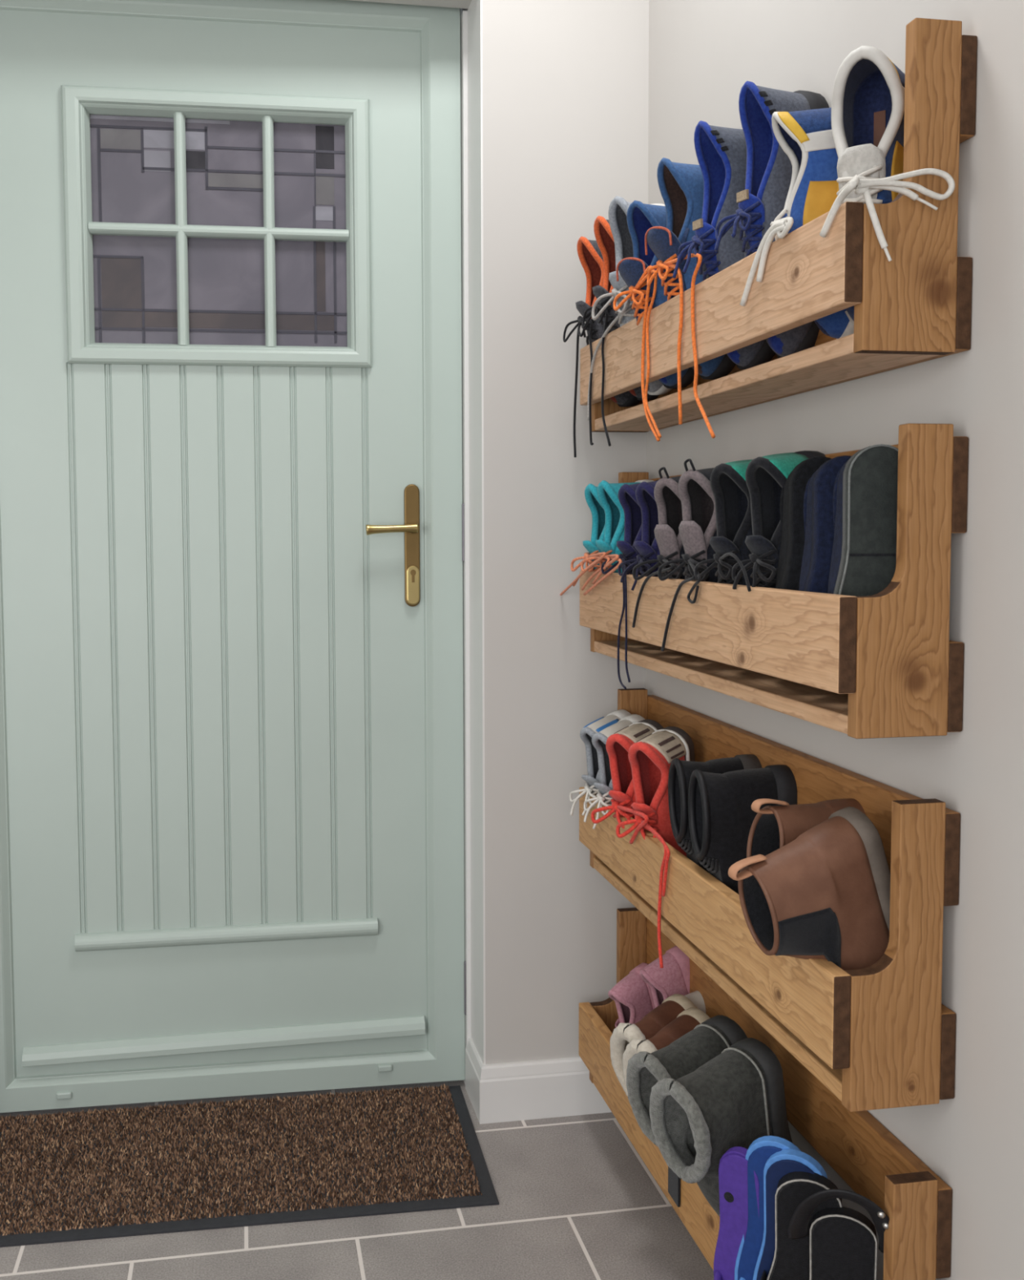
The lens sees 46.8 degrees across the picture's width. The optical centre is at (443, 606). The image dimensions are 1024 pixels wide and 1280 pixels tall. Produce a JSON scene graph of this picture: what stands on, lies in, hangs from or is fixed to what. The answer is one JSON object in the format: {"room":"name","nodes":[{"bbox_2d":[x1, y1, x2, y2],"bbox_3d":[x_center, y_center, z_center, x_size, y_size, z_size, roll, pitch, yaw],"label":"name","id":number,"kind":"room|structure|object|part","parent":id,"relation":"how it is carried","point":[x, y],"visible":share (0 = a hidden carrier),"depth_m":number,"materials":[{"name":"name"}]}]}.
{"room":"entrance hallway","nodes":[
{"label":"entrance hallway","id":0,"kind":"room"},
{"bbox_2d":[0,1080,713,1279],"bbox_3d":[-0.404,1.044,0.485,2.320,0.050,3.750,-1,4,-10],"label":"floor","id":1,"kind":"structure","parent":0,"point":[577,1200],"depth_m":1.75,"materials":[{"name":"tile"}]},
{"bbox_2d":[0,1084,498,1247],"bbox_3d":[-0.382,0.922,1.976,0.889,0.012,0.399,-1,3,-8],"label":"doormat","id":2,"kind":"object","parent":1,"relation":"on","point":[71,1176],"visible":1,"depth_m":1.95,"materials":[{"name":"brown carpet"}]},
{"bbox_2d":[349,0,648,1064],"bbox_3d":[-0.751,-0.302,2.048,2.200,2.450,0.300,-1,4,-10],"label":"wall","id":3,"kind":"structure","parent":0,"point":[565,82],"depth_m":2.06,"materials":[{"name":"paint"}]},
{"bbox_2d":[0,0,466,1112],"bbox_3d":[-0.406,-0.106,2.127,0.896,2.023,0.092,-1,4,-8],"label":"door","id":4,"kind":"structure","parent":3,"relation":"in","point":[232,829],"depth_m":2.13,"materials":[{"name":"paint"}]},
{"bbox_3d":[-0.571,-0.827,2.086,0.071,0.034,0.002,-1,3,-8],"label":"glass","id":5,"kind":"part","parent":4,"relation":"part of","materials":[{"name":"grey glass"}]},
{"bbox_3d":[-0.574,-0.559,2.102,0.070,0.126,0.002,-1,3,-8],"label":"glass","id":6,"kind":"part","parent":4,"relation":"part of","materials":[{"name":"glass"}]},
{"bbox_3d":[-0.511,-0.793,2.097,0.048,0.036,0.002,-1,4,-8],"label":"glass","id":7,"kind":"part","parent":4,"relation":"part of","materials":[{"name":"grey glass"}]},
{"bbox_3d":[-0.504,-0.865,2.094,0.245,0.006,0.002,-1,4,-8],"label":"glass","id":8,"kind":"part","parent":4,"relation":"part of","materials":[{"name":"glass"}]},
{"bbox_3d":[-0.479,-0.832,2.099,0.110,0.033,0.002,-1,4,-8],"label":"glass","id":9,"kind":"part","parent":4,"relation":"part of","materials":[{"name":"grey glass"}]},
{"bbox_3d":[-0.446,-0.796,2.106,0.040,0.036,0.002,-1,3,-8],"label":"glass","id":10,"kind":"part","parent":4,"relation":"part of","materials":[{"name":"black glass"}]},
{"bbox_3d":[-0.401,-0.672,2.123,0.472,0.422,0.006,-1,4,-8],"label":"glass pane","id":11,"kind":"part","parent":4,"relation":"part of","materials":[{"name":"grey glass"}]},
{"bbox_3d":[-0.371,-0.766,2.118,0.106,0.024,0.002,-1,3,-8],"label":"glass","id":12,"kind":"part","parent":4,"relation":"part of","materials":[{"name":"grey glass"}]},
{"bbox_3d":[-0.369,-0.517,2.134,0.343,0.027,0.002,-1,4,-8],"label":"glass","id":13,"kind":"part","parent":4,"relation":"part of","materials":[{"name":"grey glass"}]},
{"bbox_3d":[-0.225,-0.610,2.148,0.018,0.141,0.002,-1,3,-8],"label":"glass","id":14,"kind":"part","parent":4,"relation":"part of","materials":[{"name":"glass"}]},
{"bbox_3d":[-0.216,-0.715,2.143,0.034,0.025,0.002,-1,4,-8],"label":"glass","id":15,"kind":"part","parent":4,"relation":"part of","materials":[{"name":"grey glass"}]},
{"bbox_3d":[-0.216,-0.833,2.136,0.033,0.076,0.002,-1,4,-8],"label":"glass","id":16,"kind":"part","parent":4,"relation":"part of","materials":[{"name":"black glass"}]},
{"bbox_3d":[-0.216,-0.759,2.141,0.033,0.057,0.002,-1,4,-8],"label":"glass","id":17,"kind":"part","parent":4,"relation":"part of","materials":[{"name":"grey glass"}]},
{"bbox_3d":[-0.095,-0.141,2.144,0.096,0.021,0.043,-1,3,-8],"label":"lever","id":18,"kind":"part","parent":4,"relation":"part of","materials":[{"name":"gold metal"}]},
{"bbox_2d":[460,0,485,1084],"bbox_3d":[0.039,-0.079,2.196,0.011,1.979,0.300,-1,4,-10],"label":"trim","id":19,"kind":"structure","parent":3,"relation":"attached to","point":[471,20],"depth_m":2.12,"materials":[{"name":"paint"}]},
{"bbox_2d":[465,1036,484,1124],"bbox_3d":[0.059,0.864,2.160,0.014,0.102,0.138,-1,4,-10],"label":"baseboard reveal","id":20,"kind":"structure","parent":3,"relation":"attached to","point":[473,1063],"depth_m":2.15,"materials":[{"name":"paint"}]},
{"bbox_2d":[479,1057,611,1124],"bbox_3d":[0.214,0.865,2.123,0.307,0.102,0.014,-1,4,-10],"label":"baseboard","id":21,"kind":"structure","parent":3,"relation":"attached to","point":[520,1091],"depth_m":2.11,"materials":[{"name":"paint"}]},
{"bbox_2d":[644,0,1023,1279],"bbox_3d":[0.674,-0.221,0.594,0.120,2.450,3.750,-1,4,-10],"label":"wall","id":22,"kind":"structure","parent":0,"point":[702,53],"depth_m":1.18,"materials":[{"name":"paint"}]},
{"bbox_2d":[578,907,951,1279],"bbox_3d":[0.380,0.710,1.645,0.136,0.305,0.900,-1,4,-10],"label":"shoe rack","id":23,"kind":"object","parent":22,"relation":"attached to","point":[917,1203],"visible":0.48,"depth_m":1.47,"materials":[{"name":"brown wood"}]},
{"bbox_3d":[0.306,0.684,2.079,0.098,0.305,0.018,-1,4,-10],"label":"panel","id":24,"kind":"part","parent":23,"relation":"part of","materials":[{"name":"brown wood"}]},
{"bbox_2d":[608,962,654,1031],"bbox_3d":[0.323,0.695,1.944,0.130,0.212,0.063,-3,4,-35],"label":"shoe","id":25,"kind":"object","parent":23,"relation":"on","point":[632,996],"visible":0.37,"depth_m":1.92,"materials":[{"name":"pink fabric"}]},
{"bbox_3d":[0.323,0.771,1.639,0.020,0.096,0.900,-1,4,-10],"label":"panel","id":26,"kind":"part","parent":23,"relation":"part of","materials":[{"name":"brown wood"}]},
{"bbox_2d":[609,993,697,1095],"bbox_3d":[0.330,0.709,1.784,0.162,0.227,0.092,-3,4,-35],"label":"boot","id":27,"kind":"object","parent":23,"relation":"on","point":[673,1005],"visible":0.26,"depth_m":1.76,"materials":[{"name":"leather"}]},
{"bbox_2d":[639,946,689,1008],"bbox_3d":[0.377,0.672,1.895,0.143,0.262,0.063,-2,4,-25],"label":"shoe","id":28,"kind":"object","parent":23,"relation":"on","point":[673,978],"visible":0.3,"depth_m":1.86,"materials":[{"name":"pink fabric"}]},
{"bbox_2d":[622,1007,709,1088],"bbox_3d":[0.337,0.703,1.704,0.162,0.227,0.092,-3,4,-35],"label":"boot","id":29,"kind":"object","parent":23,"relation":"on","point":[687,1020],"visible":0.23,"depth_m":1.69,"materials":[{"name":"leather"}]},
{"bbox_2d":[625,1014,746,1146],"bbox_3d":[0.326,0.666,1.536,0.176,0.243,0.098,-2,4,-32],"label":"slipper","id":30,"kind":"object","parent":23,"relation":"on","point":[682,1056],"visible":0.31,"depth_m":1.52,"materials":[{"name":"grey fabric"}]},
{"bbox_2d":[684,991,706,1013],"bbox_3d":[0.404,0.699,1.840,0.152,0.223,0.082,-2,4,-20],"label":"sneaker","id":31,"kind":"object","parent":23,"relation":"on","point":[695,997],"visible":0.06,"depth_m":1.82,"materials":[{"name":"beige fabric"}]},
{"bbox_2d":[648,1037,792,1217],"bbox_3d":[0.302,0.675,1.481,0.178,0.287,0.229,-3,4,-33],"label":"slipper","id":32,"kind":"object","parent":23,"relation":"on","point":[736,1098],"visible":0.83,"depth_m":1.40,"materials":[{"name":"grey fabric"}]},
{"bbox_2d":[713,1146,759,1279],"bbox_3d":[0.341,0.731,1.350,0.072,0.225,0.044,2,4,36],"label":"flip flop","id":33,"kind":"object","parent":23,"relation":"on","point":[732,1169],"visible":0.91,"depth_m":1.35,"materials":[{"name":"purple rubber"}]},
{"bbox_2d":[733,1135,799,1279],"bbox_3d":[0.372,0.721,1.325,0.093,0.250,0.043,2,4,28],"label":"flip flop","id":34,"kind":"object","parent":23,"relation":"on","point":[760,1150],"visible":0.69,"depth_m":1.33,"materials":[{"name":"blue rubber"}]},
{"bbox_2d":[752,1149,827,1279],"bbox_3d":[0.387,0.723,1.302,0.093,0.245,0.043,2,4,28],"label":"flip flop","id":35,"kind":"object","parent":23,"relation":"on","point":[780,1163],"visible":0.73,"depth_m":1.30,"materials":[{"name":"blue rubber"}]},
{"bbox_2d":[760,1171,841,1279],"bbox_3d":[0.395,0.728,1.282,0.103,0.226,0.068,1,4,18],"label":"sandal","id":36,"kind":"object","parent":23,"relation":"in","point":[791,1259],"visible":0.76,"depth_m":1.28,"materials":[{"name":"black rubber"}]},
{"bbox_2d":[787,1188,888,1279],"bbox_3d":[0.421,0.722,1.246,0.112,0.254,0.069,1,4,19],"label":"sandal","id":37,"kind":"object","parent":23,"relation":"on","point":[843,1241],"visible":0.97,"depth_m":1.24,"materials":[{"name":"black rubber"}]},
{"bbox_3d":[0.455,0.736,1.211,0.098,0.305,0.018,-1,4,-10],"label":"panel","id":38,"kind":"part","parent":23,"relation":"part of","materials":[{"name":"brown wood"}]},
{"bbox_2d":[578,688,959,1111],"bbox_3d":[0.378,0.324,1.621,0.136,0.310,0.900,-1,4,-10],"label":"shoe rack","id":39,"kind":"object","parent":22,"relation":"attached to","point":[881,1035],"visible":0.77,"depth_m":1.22,"materials":[{"name":"brown wood"}]},
{"bbox_2d":[568,709,631,815],"bbox_3d":[0.279,0.296,2.012,0.145,0.236,0.075,-3,5,-42],"label":"sneaker","id":40,"kind":"object","parent":39,"relation":"on","point":[586,733],"visible":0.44,"depth_m":1.99,"materials":[{"name":"white fabric"}]},
{"bbox_2d":[583,714,644,829],"bbox_3d":[0.290,0.299,1.943,0.145,0.238,0.077,-3,5,-42],"label":"sneaker","id":41,"kind":"object","parent":39,"relation":"on","point":[598,740],"visible":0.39,"depth_m":1.92,"materials":[{"name":"white fabric"}]},
{"bbox_3d":[0.304,0.298,2.055,0.098,0.310,0.018,-1,4,-10],"label":"panel","id":42,"kind":"part","parent":39,"relation":"part of","materials":[{"name":"brown wood"}]},
{"bbox_2d":[591,719,663,844],"bbox_3d":[0.286,0.306,1.823,0.122,0.243,0.250,1,4,23],"label":"shoe","id":43,"kind":"object","parent":39,"relation":"on","point":[618,744],"visible":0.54,"depth_m":1.84,"materials":[{"name":"red fabric"}]},
{"bbox_2d":[615,726,694,968],"bbox_3d":[0.309,0.341,1.733,0.113,0.310,0.240,1,4,26],"label":"shoe","id":44,"kind":"object","parent":39,"relation":"on","point":[650,758],"visible":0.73,"depth_m":1.74,"materials":[{"name":"red fabric"}]},
{"bbox_2d":[667,754,761,872],"bbox_3d":[0.376,0.328,1.626,0.123,0.248,0.090,-1,3,-4],"label":"boot","id":45,"kind":"object","parent":39,"relation":"on","point":[680,771],"visible":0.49,"depth_m":1.60,"materials":[{"name":"black fabric"}]},
{"bbox_3d":[0.321,0.388,1.615,0.020,0.096,0.900,-1,4,-10],"label":"panel","id":46,"kind":"part","parent":39,"relation":"part of","materials":[{"name":"brown wood"}]},
{"bbox_2d":[688,764,797,894],"bbox_3d":[0.388,0.331,1.530,0.131,0.252,0.092,-1,3,-4],"label":"boot","id":47,"kind":"object","parent":39,"relation":"on","point":[721,816],"visible":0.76,"depth_m":1.50,"materials":[{"name":"black fabric"}]},
{"bbox_2d":[746,798,865,857],"bbox_3d":[0.421,0.346,1.345,0.162,0.267,0.090,-2,4,-20],"label":"boot","id":48,"kind":"object","parent":39,"relation":"on","point":[773,827],"visible":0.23,"depth_m":1.32,"materials":[{"name":"leather"}]},
{"bbox_2d":[728,806,890,970],"bbox_3d":[0.395,0.343,1.243,0.213,0.260,0.090,-1,4,-17],"label":"boot","id":49,"kind":"object","parent":39,"relation":"on","point":[824,894],"visible":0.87,"depth_m":1.21,"materials":[{"name":"leather"}]},
{"bbox_3d":[0.453,0.350,1.188,0.098,0.310,0.018,-1,4,-10],"label":"panel","id":50,"kind":"part","parent":39,"relation":"part of","materials":[{"name":"brown wood"}]},
{"bbox_2d":[579,423,968,738],"bbox_3d":[0.376,-0.051,1.599,0.136,0.308,0.900,-1,4,-10],"label":"shoe rack","id":51,"kind":"object","parent":22,"relation":"attached to","point":[885,664],"visible":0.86,"depth_m":1.17,"materials":[{"name":"brown wood"}]},
{"bbox_2d":[560,483,610,595],"bbox_3d":[0.289,-0.083,1.977,0.142,0.252,0.300,-1,4,-10],"label":"shoe","id":52,"kind":"object","parent":51,"relation":"on","point":[591,496],"visible":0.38,"depth_m":1.97,"materials":[{"name":"teal fabric"}]},
{"bbox_2d":[580,480,653,595],"bbox_3d":[0.308,-0.078,1.877,0.143,0.254,0.195,-1,4,-14],"label":"shoe","id":53,"kind":"object","parent":51,"relation":"on","point":[607,493],"visible":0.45,"depth_m":1.89,"materials":[{"name":"teal fabric"}]},
{"bbox_3d":[0.303,-0.077,2.033,0.098,0.308,0.018,-1,4,-10],"label":"panel","id":54,"kind":"part","parent":51,"relation":"part of","materials":[{"name":"brown wood"}]},
{"bbox_2d":[600,480,657,688],"bbox_3d":[0.314,-0.040,1.834,0.157,0.321,0.097,-3,4,-34],"label":"shoe","id":55,"kind":"object","parent":51,"relation":"on","point":[626,493],"visible":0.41,"depth_m":1.82,"materials":[{"name":"purple fabric"}]},
{"bbox_2d":[617,480,659,591],"bbox_3d":[0.328,-0.070,1.762,0.141,0.252,0.082,-3,4,-34],"label":"shoe","id":56,"kind":"object","parent":51,"relation":"on","point":[647,548],"visible":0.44,"depth_m":1.74,"materials":[{"name":"purple fabric"}]},
{"bbox_2d":[631,466,684,627],"bbox_3d":[0.318,-0.068,1.679,0.130,0.258,0.177,3,5,43],"label":"shoe","id":57,"kind":"object","parent":51,"relation":"on","point":[667,498],"visible":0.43,"depth_m":1.65,"materials":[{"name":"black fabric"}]},
{"bbox_2d":[657,458,717,651],"bbox_3d":[0.342,-0.065,1.576,0.110,0.263,0.178,3,5,44],"label":"shoe","id":58,"kind":"object","parent":51,"relation":"on","point":[697,526],"visible":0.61,"depth_m":1.56,"materials":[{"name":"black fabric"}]},
{"bbox_3d":[0.319,0.011,1.593,0.020,0.096,0.900,-1,4,-10],"label":"panel","id":59,"kind":"part","parent":51,"relation":"part of","materials":[{"name":"brown wood"}]},
{"bbox_2d":[693,459,752,591],"bbox_3d":[0.366,-0.057,1.460,0.116,0.262,0.238,2,4,34],"label":"trainer","id":60,"kind":"object","parent":51,"relation":"on","point":[729,488],"visible":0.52,"depth_m":1.47,"materials":[{"name":"black fabric"}]},
{"bbox_3d":[0.384,-0.162,1.472,0.064,0.045,0.034,-8,7,-35],"label":"heel panel","id":61,"kind":"part","parent":60,"relation":"part of","materials":[{"name":"teal fabric"}]},
{"bbox_2d":[731,450,825,589],"bbox_3d":[0.402,-0.055,1.406,0.141,0.264,0.094,-3,4,-35],"label":"trainer","id":62,"kind":"object","parent":51,"relation":"on","point":[766,476],"visible":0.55,"depth_m":1.39,"materials":[{"name":"black fabric"}]},
{"bbox_3d":[0.405,-0.158,1.382,0.064,0.045,0.034,-8,7,-35],"label":"heel panel","id":63,"kind":"part","parent":62,"relation":"part of","materials":[{"name":"teal fabric"}]},
{"bbox_2d":[775,456,831,591],"bbox_3d":[0.422,-0.040,1.356,0.090,0.261,0.062,0,3,-2],"label":"slipper","id":64,"kind":"object","parent":51,"relation":"on","point":[791,501],"visible":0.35,"depth_m":1.32,"materials":[{"name":"black fabric"}]},
{"bbox_2d":[799,455,850,593],"bbox_3d":[0.431,-0.035,1.297,0.090,0.258,0.062,0,3,-2],"label":"slipper","id":65,"kind":"object","parent":51,"relation":"on","point":[818,519],"visible":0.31,"depth_m":1.26,"materials":[{"name":"blue fabric"}]},
{"bbox_2d":[827,444,897,596],"bbox_3d":[0.441,-0.034,1.227,0.091,0.264,0.063,0,3,-2],"label":"slipper","id":66,"kind":"object","parent":51,"relation":"on","point":[864,557],"visible":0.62,"depth_m":1.19,"materials":[{"name":"grey fabric"}]},
{"bbox_3d":[0.451,-0.025,1.165,0.098,0.308,0.018,-1,4,-10],"label":"panel","id":67,"kind":"part","parent":51,"relation":"part of","materials":[{"name":"brown wood"}]},
{"bbox_2d":[579,17,977,432],"bbox_3d":[0.374,-0.431,1.576,0.136,0.315,0.900,-1,4,-10],"label":"shoe rack","id":68,"kind":"object","parent":22,"relation":"attached to","point":[914,307],"visible":0.8,"depth_m":1.15,"materials":[{"name":"brown wood"}]},
{"bbox_2d":[562,236,639,457],"bbox_3d":[0.270,-0.434,1.981,0.139,0.359,0.112,-1,4,-16],"label":"shoe","id":69,"kind":"object","parent":68,"relation":"on","point":[590,257],"visible":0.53,"depth_m":1.96,"materials":[{"name":"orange fabric"}]},
{"bbox_3d":[0.301,-0.457,2.010,0.098,0.315,0.018,-1,4,-10],"label":"panel","id":70,"kind":"part","parent":68,"relation":"part of","materials":[{"name":"brown wood"}]},
{"bbox_2d":[582,215,659,446],"bbox_3d":[0.290,-0.434,1.872,0.134,0.363,0.090,-2,4,-22],"label":"shoe","id":71,"kind":"object","parent":68,"relation":"on","point":[602,229],"visible":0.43,"depth_m":1.86,"materials":[{"name":"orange fabric"}]},
{"bbox_2d":[586,195,672,420],"bbox_3d":[0.267,-0.460,1.839,0.134,0.316,0.200,-3,4,-35],"label":"shoe","id":72,"kind":"object","parent":68,"relation":"on","point":[618,206],"visible":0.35,"depth_m":1.78,"materials":[{"name":"grey fabric"}]},
{"bbox_2d":[613,200,698,441],"bbox_3d":[0.317,-0.409,1.697,0.158,0.352,0.110,-3,5,-42],"label":"shoe","id":73,"kind":"object","parent":68,"relation":"on","point":[641,217],"visible":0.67,"depth_m":1.68,"materials":[{"name":"blue fabric"}]},
{"bbox_2d":[644,157,735,438],"bbox_3d":[0.359,-0.408,1.553,0.139,0.390,0.238,-1,4,-16],"label":"shoe","id":74,"kind":"object","parent":68,"relation":"on","point":[681,185],"visible":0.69,"depth_m":1.58,"materials":[{"name":"blue fabric"}]},
{"bbox_3d":[0.317,-0.366,1.570,0.020,0.096,0.900,-1,4,-10],"label":"panel","id":75,"kind":"part","parent":68,"relation":"part of","materials":[{"name":"brown wood"}]},
{"bbox_2d":[671,120,775,369],"bbox_3d":[0.361,-0.460,1.509,0.142,0.308,0.098,-2,4,-22],"label":"shoe","id":76,"kind":"object","parent":68,"relation":"on","point":[721,153],"visible":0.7,"depth_m":1.49,"materials":[{"name":"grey fabric"}]},
{"bbox_2d":[714,80,829,358],"bbox_3d":[0.395,-0.464,1.426,0.141,0.326,0.096,-2,4,-26],"label":"shoe","id":77,"kind":"object","parent":68,"relation":"on","point":[768,175],"visible":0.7,"depth_m":1.41,"materials":[{"name":"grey fabric"}]},
{"bbox_2d":[739,107,853,339],"bbox_3d":[0.411,-0.422,1.282,0.146,0.257,0.126,0,3,-1],"label":"sneaker","id":78,"kind":"object","parent":68,"relation":"on","point":[806,136],"visible":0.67,"depth_m":1.28,"materials":[{"name":"blue fabric"}]},
{"bbox_3d":[0.418,-0.417,1.274,0.057,0.090,0.014,0,4,11],"label":"toe panel","id":79,"kind":"part","parent":78,"relation":"part of","materials":[{"name":"fabric"}]},
{"bbox_2d":[819,45,955,325],"bbox_3d":[0.447,-0.427,1.183,0.122,0.284,0.234,1,4,24],"label":"sneaker","id":80,"kind":"object","parent":68,"relation":"on","point":[868,101],"visible":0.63,"depth_m":1.20,"materials":[{"name":"blue fabric"}]},
{"bbox_3d":[0.476,-0.425,1.217,0.014,0.103,0.054,3,5,41],"label":"toe panel","id":81,"kind":"part","parent":80,"relation":"part of","materials":[{"name":"fabric"}]},
{"bbox_3d":[0.449,-0.405,1.142,0.098,0.315,0.018,-1,4,-10],"label":"panel","id":82,"kind":"part","parent":68,"relation":"part of","materials":[{"name":"brown wood"}]}
]}

